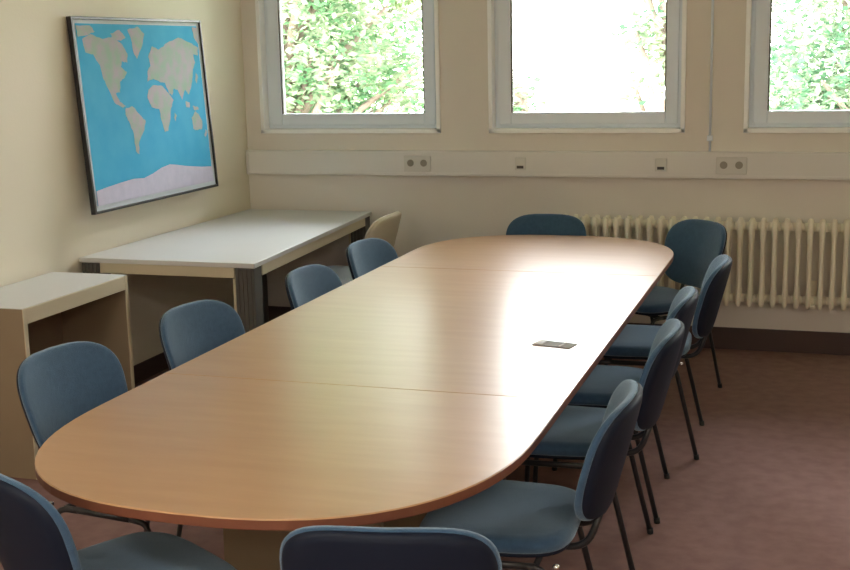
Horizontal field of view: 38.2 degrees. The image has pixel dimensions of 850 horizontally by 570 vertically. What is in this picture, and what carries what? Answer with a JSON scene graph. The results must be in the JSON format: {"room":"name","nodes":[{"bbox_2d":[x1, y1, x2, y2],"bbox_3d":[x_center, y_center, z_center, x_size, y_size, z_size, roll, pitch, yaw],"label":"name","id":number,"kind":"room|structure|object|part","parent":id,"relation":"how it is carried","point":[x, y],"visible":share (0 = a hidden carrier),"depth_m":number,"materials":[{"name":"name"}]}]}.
{"room":"meeting room","nodes":[
{"label":"meeting room","id":0,"kind":"room"},
{"bbox_2d":[0,0,250,365],"bbox_3d":[-2.703,-0.260,3.318,0.150,2.850,10.100,2,11,18],"label":"wall","id":1,"kind":"structure","parent":0,"point":[47,223],"depth_m":6.04,"materials":[{"name":"beige paint"}]},
{"bbox_2d":[66,16,218,214],"bbox_3d":[-1.478,-0.941,6.593,0.086,0.964,1.300,2,11,18],"label":"world map","id":2,"kind":"object","parent":1,"relation":"attached to","point":[141,87],"visible":1,"depth_m":6.50,"materials":[{"name":"blue paper"}]},
{"bbox_2d":[134,352,168,383],"bbox_3d":[-2.612,1.105,3.496,0.014,0.100,9.686,2,11,18],"label":"baseboard","id":3,"kind":"structure","parent":1,"relation":"attached to","point":[143,370],"depth_m":6.76,"materials":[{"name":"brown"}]},
{"bbox_2d":[0,348,849,569],"bbox_3d":[0.457,1.322,2.576,6.730,0.120,10.100,2,11,18],"label":"floor","id":4,"kind":"structure","parent":0,"point":[768,487],"depth_m":4.95,"materials":[{"name":"red carpet"}]},
{"bbox_2d":[0,272,134,479],"bbox_3d":[-1.708,0.377,5.515,0.412,0.733,0.794,2,11,18],"label":"bookcase","id":5,"kind":"object","parent":4,"relation":"on","point":[39,313],"visible":0.71,"depth_m":5.43,"materials":[{"name":"beige wood"}]},
{"bbox_3d":[-1.831,0.450,5.156,0.407,0.730,0.022,2,11,18],"label":"panel","id":6,"kind":"part","parent":5,"relation":"part of","materials":[{"name":"brown wood"}]},
{"bbox_3d":[-1.867,0.375,5.567,0.018,0.605,0.748,2,11,18],"label":"panel","id":7,"kind":"part","parent":5,"relation":"part of","materials":[{"name":"brown laminate"}]},
{"bbox_3d":[-1.590,0.307,5.876,0.407,0.730,0.022,2,11,18],"label":"panel","id":8,"kind":"part","parent":5,"relation":"part of","materials":[{"name":"brown wood"}]},
{"bbox_2d":[16,341,150,531],"bbox_3d":[-0.934,0.624,3.870,0.597,0.831,0.534,4,12,25],"label":"chair","id":9,"kind":"object","parent":4,"relation":"on","point":[56,385],"visible":0.48,"depth_m":3.89,"materials":[{"name":"blue fabric"}]},
{"bbox_3d":[-1.109,0.860,3.729,0.194,0.407,0.017,3,12,23],"label":"leg","id":10,"kind":"part","parent":9,"relation":"part of","materials":[{"name":"black metal"}]},
{"bbox_3d":[-1.134,0.370,3.914,0.142,0.340,0.452,4,12,25],"label":"backrest","id":11,"kind":"part","parent":9,"relation":"part of","materials":[{"name":"blue fabric"}]},
{"bbox_3d":[-0.970,0.678,3.630,0.240,0.019,0.016,4,12,25],"label":"rail","id":12,"kind":"part","parent":9,"relation":"part of","materials":[{"name":"black metal"}]},
{"bbox_3d":[-0.814,0.879,3.586,0.105,0.405,0.032,4,12,25],"label":"leg","id":13,"kind":"part","parent":9,"relation":"part of","materials":[{"name":"black metal"}]},
{"bbox_2d":[0,473,236,569],"bbox_3d":[-0.786,0.780,3.033,0.597,0.831,0.534,-10,14,-40],"label":"chair","id":14,"kind":"object","parent":4,"relation":"on","point":[34,535],"visible":1,"depth_m":2.77,"materials":[{"name":"blue fabric"}]},
{"bbox_3d":[-0.954,0.569,2.849,0.142,0.340,0.452,-10,14,-40],"label":"backrest","id":15,"kind":"part","parent":14,"relation":"part of","materials":[{"name":"blue fabric"}]},
{"bbox_3d":[-0.724,0.729,3.079,0.430,0.045,0.471,-10,14,-40],"label":"seat","id":16,"kind":"part","parent":14,"relation":"part of","materials":[{"name":"blue fabric"}]},
{"bbox_2d":[159,300,244,536],"bbox_3d":[-0.637,0.497,4.500,0.597,0.831,0.534,4,12,27],"label":"chair","id":17,"kind":"object","parent":4,"relation":"on","point":[187,331],"visible":0.16,"depth_m":4.55,"materials":[{"name":"blue fabric"}]},
{"bbox_3d":[-0.818,0.732,4.366,0.194,0.407,0.017,4,12,25],"label":"leg","id":18,"kind":"part","parent":17,"relation":"part of","materials":[{"name":"black metal"}]},
{"bbox_3d":[-0.834,0.242,4.551,0.142,0.340,0.452,4,12,27],"label":"backrest","id":19,"kind":"part","parent":17,"relation":"part of","materials":[{"name":"blue fabric"}]},
{"bbox_2d":[79,209,370,332],"bbox_3d":[-0.957,0.082,6.890,0.960,0.765,1.900,2,11,18],"label":"side table","id":20,"kind":"object","parent":4,"relation":"on","point":[246,245],"visible":0.65,"depth_m":6.32,"materials":[{"name":"grey laminate"}]},
{"bbox_3d":[-1.636,0.234,6.187,0.100,0.720,0.106,2,11,18],"label":"leg","id":21,"kind":"part","parent":20,"relation":"part of","materials":[{"name":"grey"}]},
{"bbox_3d":[-0.900,0.293,5.910,0.013,0.655,0.014,2,11,18],"label":"leg trim","id":22,"kind":"part","parent":20,"relation":"part of","materials":[{"name":"beige"}]},
{"bbox_3d":[-0.838,0.265,5.926,0.106,0.720,0.106,2,11,18],"label":"leg","id":23,"kind":"part","parent":20,"relation":"part of","materials":[{"name":"grey"}]},
{"bbox_3d":[-1.081,-0.096,7.850,0.100,0.720,0.106,2,11,18],"label":"leg","id":24,"kind":"part","parent":20,"relation":"part of","materials":[{"name":"grey"}]},
{"bbox_3d":[-0.394,-0.069,7.626,0.106,0.720,0.106,2,11,18],"label":"leg","id":25,"kind":"part","parent":20,"relation":"part of","materials":[{"name":"grey metal"}]},
{"bbox_2d":[285,264,341,309],"bbox_3d":[-0.272,0.347,5.248,0.597,0.831,0.534,3,12,21],"label":"chair","id":26,"kind":"object","parent":4,"relation":"on","point":[304,284],"visible":0.23,"depth_m":5.28,"materials":[{"name":"blue fabric"}]},
{"bbox_2d":[291,211,400,309],"bbox_3d":[-0.433,-0.013,7.157,0.597,0.831,0.534,2,11,18],"label":"chair","id":27,"kind":"object","parent":4,"relation":"on","point":[386,227],"visible":0.21,"depth_m":6.95,"materials":[{"name":"beige fabric"}]},
{"bbox_3d":[-0.513,-0.056,7.176,0.430,0.045,0.471,2,11,18],"label":"seat","id":28,"kind":"part","parent":27,"relation":"part of","materials":[{"name":"blue fabric"}]},
{"bbox_3d":[-0.234,-0.246,7.045,0.142,0.340,0.452,2,11,18],"label":"backrest","id":29,"kind":"part","parent":27,"relation":"part of","materials":[{"name":"beige"}]},
{"bbox_2d":[34,235,673,569],"bbox_3d":[0.109,0.474,4.777,1.312,0.736,4.230,2,11,18],"label":"conference table","id":30,"kind":"object","parent":4,"relation":"on","point":[410,388],"visible":0.91,"depth_m":3.60,"materials":[{"name":"brown wood"}]},
{"bbox_3d":[-0.342,0.745,3.426,0.480,0.650,0.024,2,11,18],"label":"pedestal panel","id":31,"kind":"part","parent":30,"relation":"part of","materials":[{"name":"laminate"}]},
{"bbox_3d":[-0.133,0.622,4.051,0.480,0.650,0.024,2,11,18],"label":"pedestal panel","id":32,"kind":"part","parent":30,"relation":"part of","materials":[{"name":"laminate"}]},
{"bbox_2d":[532,339,576,348],"bbox_3d":[0.445,0.203,4.214,0.151,0.007,0.097,2,11,18],"label":"outlet","id":33,"kind":"object","parent":30,"relation":"attached to","point":[536,343],"depth_m":4.20,"materials":[{"name":"grey metal"}]},
{"bbox_2d":[346,238,397,279],"bbox_3d":[-0.060,0.206,5.960,0.597,0.831,0.534,4,12,25],"label":"chair","id":34,"kind":"object","parent":4,"relation":"on","point":[363,256],"visible":0.21,"depth_m":6.01,"materials":[{"name":"blue fabric"}]},
{"bbox_2d":[280,525,501,569],"bbox_3d":[-0.044,0.825,2.710,0.534,0.831,0.597,0,11,6],"label":"chair","id":35,"kind":"object","parent":4,"relation":"on","point":[322,547],"visible":1,"depth_m":2.37,"materials":[{"name":"blue fabric"}]},
{"bbox_2d":[420,379,642,569],"bbox_3d":[0.301,0.681,3.423,0.597,0.831,0.534,2,11,15],"label":"chair","id":36,"kind":"object","parent":4,"relation":"on","point":[522,519],"visible":0.83,"depth_m":3.27,"materials":[{"name":"blue fabric"}]},
{"bbox_3d":[0.220,0.639,3.437,0.430,0.045,0.471,2,11,15],"label":"seat","id":37,"kind":"part","parent":36,"relation":"part of","materials":[{"name":"blue fabric"}]},
{"bbox_3d":[0.170,0.730,3.217,0.240,0.019,0.016,2,11,15],"label":"rail","id":38,"kind":"part","parent":36,"relation":"part of","materials":[{"name":"black metal"}]},
{"bbox_3d":[0.325,0.926,3.210,0.194,0.407,0.017,2,11,17],"label":"leg","id":39,"kind":"part","parent":36,"relation":"part of","materials":[{"name":"black metal"}]},
{"bbox_3d":[0.451,0.836,3.666,0.194,0.407,0.017,1,11,13],"label":"leg","id":40,"kind":"part","parent":36,"relation":"part of","materials":[{"name":"black metal"}]},
{"bbox_3d":[0.503,0.446,3.321,0.142,0.340,0.452,2,11,15],"label":"backrest","id":41,"kind":"part","parent":36,"relation":"part of","materials":[{"name":"blue fabric"}]},
{"bbox_2d":[506,214,585,235],"bbox_3d":[0.612,0.063,6.632,0.534,0.831,0.597,2,11,18],"label":"chair","id":42,"kind":"object","parent":4,"relation":"on","point":[529,224],"visible":0.09,"depth_m":6.79,"materials":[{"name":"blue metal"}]},
{"bbox_2d":[502,319,684,569],"bbox_3d":[0.572,0.532,4.171,0.597,0.831,0.534,2,11,15],"label":"chair","id":43,"kind":"object","parent":4,"relation":"on","point":[571,436],"visible":0.52,"depth_m":3.98,"materials":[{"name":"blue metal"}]},
{"bbox_3d":[0.405,0.677,4.504,0.107,0.405,0.022,4,12,25],"label":"leg","id":44,"kind":"part","parent":43,"relation":"part of","materials":[{"name":"black metal"}]},
{"bbox_3d":[0.441,0.581,3.966,0.240,0.019,0.016,2,11,15],"label":"rail","id":45,"kind":"part","parent":43,"relation":"part of","materials":[{"name":"black metal"}]},
{"bbox_3d":[0.491,0.491,4.186,0.430,0.045,0.471,2,11,15],"label":"seat","id":46,"kind":"part","parent":43,"relation":"part of","materials":[{"name":"blue fabric"}]},
{"bbox_3d":[0.596,0.777,3.959,0.194,0.407,0.017,2,11,17],"label":"leg","id":47,"kind":"part","parent":43,"relation":"part of","materials":[{"name":"black metal"}]},
{"bbox_3d":[0.722,0.687,4.415,0.194,0.407,0.017,1,11,13],"label":"leg","id":48,"kind":"part","parent":43,"relation":"part of","materials":[{"name":"black metal"}]},
{"bbox_3d":[0.774,0.297,4.070,0.142,0.340,0.452,2,11,15],"label":"backrest","id":49,"kind":"part","parent":43,"relation":"part of","materials":[{"name":"blue fabric"}]},
{"bbox_2d":[533,286,698,523],"bbox_3d":[0.743,0.422,4.731,0.597,0.831,0.534,2,11,15],"label":"chair","id":50,"kind":"object","parent":4,"relation":"on","point":[598,388],"visible":0.31,"depth_m":4.58,"materials":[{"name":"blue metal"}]},
{"bbox_3d":[0.449,0.657,4.601,0.107,0.405,0.022,0,11,5],"label":"leg","id":51,"kind":"part","parent":50,"relation":"part of","materials":[{"name":"black metal"}]},
{"bbox_3d":[0.662,0.380,4.745,0.430,0.045,0.471,2,11,15],"label":"seat","id":52,"kind":"part","parent":50,"relation":"part of","materials":[{"name":"blue fabric"}]},
{"bbox_3d":[0.767,0.667,4.518,0.194,0.407,0.017,2,11,17],"label":"leg","id":53,"kind":"part","parent":50,"relation":"part of","materials":[{"name":"black metal"}]},
{"bbox_3d":[0.893,0.577,4.975,0.194,0.407,0.017,1,11,13],"label":"leg","id":54,"kind":"part","parent":50,"relation":"part of","materials":[{"name":"black metal"}]},
{"bbox_3d":[0.945,0.187,4.629,0.142,0.340,0.452,2,11,15],"label":"backrest","id":55,"kind":"part","parent":50,"relation":"part of","materials":[{"name":"blue fabric"}]},
{"bbox_2d":[597,254,731,459],"bbox_3d":[1.041,0.284,5.419,0.597,0.831,0.534,2,11,15],"label":"chair","id":56,"kind":"object","parent":4,"relation":"on","point":[635,342],"visible":0.63,"depth_m":5.23,"materials":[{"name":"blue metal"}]},
{"bbox_3d":[0.747,0.520,5.289,0.107,0.405,0.022,0,11,5],"label":"leg","id":57,"kind":"part","parent":56,"relation":"part of","materials":[{"name":"black metal"}]},
{"bbox_3d":[0.910,0.333,5.214,0.240,0.019,0.016,2,11,15],"label":"rail","id":58,"kind":"part","parent":56,"relation":"part of","materials":[{"name":"black metal"}]},
{"bbox_3d":[0.960,0.242,5.434,0.430,0.045,0.471,2,11,15],"label":"seat","id":59,"kind":"part","parent":56,"relation":"part of","materials":[{"name":"blue fabric"}]},
{"bbox_3d":[1.065,0.529,5.206,0.194,0.407,0.017,2,11,17],"label":"leg","id":60,"kind":"part","parent":56,"relation":"part of","materials":[{"name":"black metal"}]},
{"bbox_3d":[1.191,0.439,5.663,0.194,0.407,0.017,1,11,13],"label":"leg","id":61,"kind":"part","parent":56,"relation":"part of","materials":[{"name":"black metal"}]},
{"bbox_3d":[1.243,0.049,5.317,0.142,0.340,0.452,2,11,15],"label":"backrest","id":62,"kind":"part","parent":56,"relation":"part of","materials":[{"name":"blue fabric"}]},
{"bbox_2d":[635,219,726,387],"bbox_3d":[1.240,0.100,6.364,0.597,0.831,0.534,-7,12,-26],"label":"chair","id":63,"kind":"object","parent":4,"relation":"on","point":[694,243],"visible":0.5,"depth_m":6.39,"materials":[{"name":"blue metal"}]},
{"bbox_3d":[1.139,0.360,6.078,0.105,0.405,0.032,-7,12,-26],"label":"leg","id":64,"kind":"part","parent":63,"relation":"part of","materials":[{"name":"black metal"}]},
{"bbox_3d":[1.165,0.069,6.320,0.430,0.045,0.471,-7,12,-26],"label":"seat","id":65,"kind":"part","parent":63,"relation":"part of","materials":[{"name":"blue fabric"}]},
{"bbox_3d":[1.426,-0.164,6.413,0.142,0.340,0.452,-7,12,-26],"label":"backrest","id":66,"kind":"part","parent":63,"relation":"part of","materials":[{"name":"blue fabric"}]},
{"bbox_3d":[1.429,0.326,6.228,0.194,0.407,0.017,-6,12,-24],"label":"leg","id":67,"kind":"part","parent":63,"relation":"part of","materials":[{"name":"black metal"}]},
{"bbox_2d":[240,0,849,332],"bbox_3d":[1.956,-1.046,6.890,6.430,2.850,0.250,2,11,18],"label":"wall","id":68,"kind":"structure","parent":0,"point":[433,209],"depth_m":7.20,"materials":[{"name":"beige paint"}]},
{"bbox_2d":[255,0,440,132],"bbox_3d":[-0.430,-1.637,7.621,1.280,1.404,0.374,2,11,18],"label":"window","id":69,"kind":"structure","parent":68,"relation":"attached to","point":[274,118],"depth_m":7.64,"materials":[{"name":"white plastic"}]},
{"bbox_2d":[246,149,849,179],"bbox_3d":[1.858,-0.665,6.827,6.288,0.156,0.070,2,11,18],"label":"duct","id":70,"kind":"object","parent":68,"relation":"attached to","point":[583,164],"visible":1,"depth_m":7.15,"materials":[{"name":"white plastic"}]},
{"bbox_2d":[404,156,430,171],"bbox_3d":[-0.046,-0.735,7.421,0.170,0.096,0.011,2,11,18],"label":"power socket","id":71,"kind":"object","parent":70,"relation":"attached to","point":[411,163],"depth_m":7.42,"materials":[{"name":"beige plastic"}]},
{"bbox_2d":[515,157,525,169],"bbox_3d":[0.562,-0.714,7.222,0.068,0.074,0.011,2,11,18],"label":"socket","id":72,"kind":"object","parent":70,"relation":"attached to","point":[520,162],"depth_m":7.22,"materials":[{"name":"grey plastic"}]},
{"bbox_2d":[655,158,666,170],"bbox_3d":[1.341,-0.683,6.968,0.068,0.074,0.011,2,11,18],"label":"socket","id":73,"kind":"object","parent":70,"relation":"attached to","point":[660,163],"depth_m":6.96,"materials":[{"name":"grey plastic"}]},
{"bbox_2d":[716,157,746,174],"bbox_3d":[1.711,-0.666,6.848,0.170,0.096,0.011,2,11,18],"label":"power socket","id":74,"kind":"object","parent":70,"relation":"attached to","point":[724,165],"depth_m":6.84,"materials":[{"name":"beige plastic"}]},
{"bbox_2d":[268,306,849,355],"bbox_3d":[1.951,0.315,7.020,6.418,0.128,0.014,2,11,18],"label":"baseboard","id":75,"kind":"structure","parent":68,"relation":"attached to","point":[794,341],"depth_m":7.00,"materials":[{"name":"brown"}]},
{"bbox_2d":[487,0,686,132],"bbox_3d":[0.967,-1.582,7.166,1.240,1.404,0.374,2,11,18],"label":"window","id":76,"kind":"structure","parent":68,"relation":"attached to","point":[503,118],"depth_m":7.16,"materials":[{"name":"white plastic"}]},
{"bbox_2d":[565,214,849,310],"bbox_3d":[2.164,0.022,6.801,2.882,0.774,0.170,2,11,18],"label":"radiator","id":77,"kind":"object","parent":68,"relation":"attached to","point":[812,297],"visible":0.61,"depth_m":6.80,"materials":[{"name":"beige metal"}]},
{"bbox_2d":[707,0,713,150],"bbox_3d":[1.587,-1.588,6.759,0.030,1.699,0.021,2,11,18],"label":"cable","id":78,"kind":"object","parent":68,"relation":"attached to","point":[709,137],"visible":1,"depth_m":6.84,"materials":[{"name":"white plastic"}]},
{"bbox_2d":[743,0,849,132],"bbox_3d":[2.373,-1.527,6.707,1.260,1.404,0.374,2,11,18],"label":"window","id":79,"kind":"structure","parent":68,"relation":"attached to","point":[758,118],"depth_m":6.79,"materials":[{"name":"white plastic"}]},
{"label":"outside","id":80,"kind":"structure","parent":0,"visible":0},
{"bbox_3d":[10.645,-1.357,32.488,80.000,0.100,52.300,2,11,18],"label":"ground","id":81,"kind":"structure","parent":80,"visible":0},
{"bbox_2d":[281,0,423,113],"bbox_3d":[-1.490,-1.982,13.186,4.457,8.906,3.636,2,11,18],"label":"broadleaf tree","id":82,"kind":"object","parent":81,"relation":"on","point":[300,18],"visible":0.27,"depth_m":12.87,"materials":[{"name":"green plant"}]},
{"bbox_2d":[513,52,548,111],"bbox_3d":[1.111,-0.340,14.933,0.756,4.910,0.658,-9,13,-34],"label":"sapling","id":83,"kind":"object","parent":81,"relation":"on","point":[521,96],"visible":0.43,"depth_m":14.53,"materials":[{"name":"green plant"}]},
{"bbox_2d":[610,0,665,110],"bbox_3d":[1.963,0.229,9.675,1.024,5.720,0.892,2,11,18],"label":"young tree","id":84,"kind":"object","parent":81,"relation":"on","point":[642,38],"visible":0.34,"depth_m":9.21,"materials":[{"name":"green plant"}]},
{"bbox_2d":[769,0,849,109],"bbox_3d":[4.738,-1.532,11.368,4.420,8.421,3.368,3,12,21],"label":"broadleaf tree","id":85,"kind":"object","parent":81,"relation":"on","point":[819,95],"visible":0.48,"depth_m":11.05,"materials":[{"name":"green plant"}]}
]}

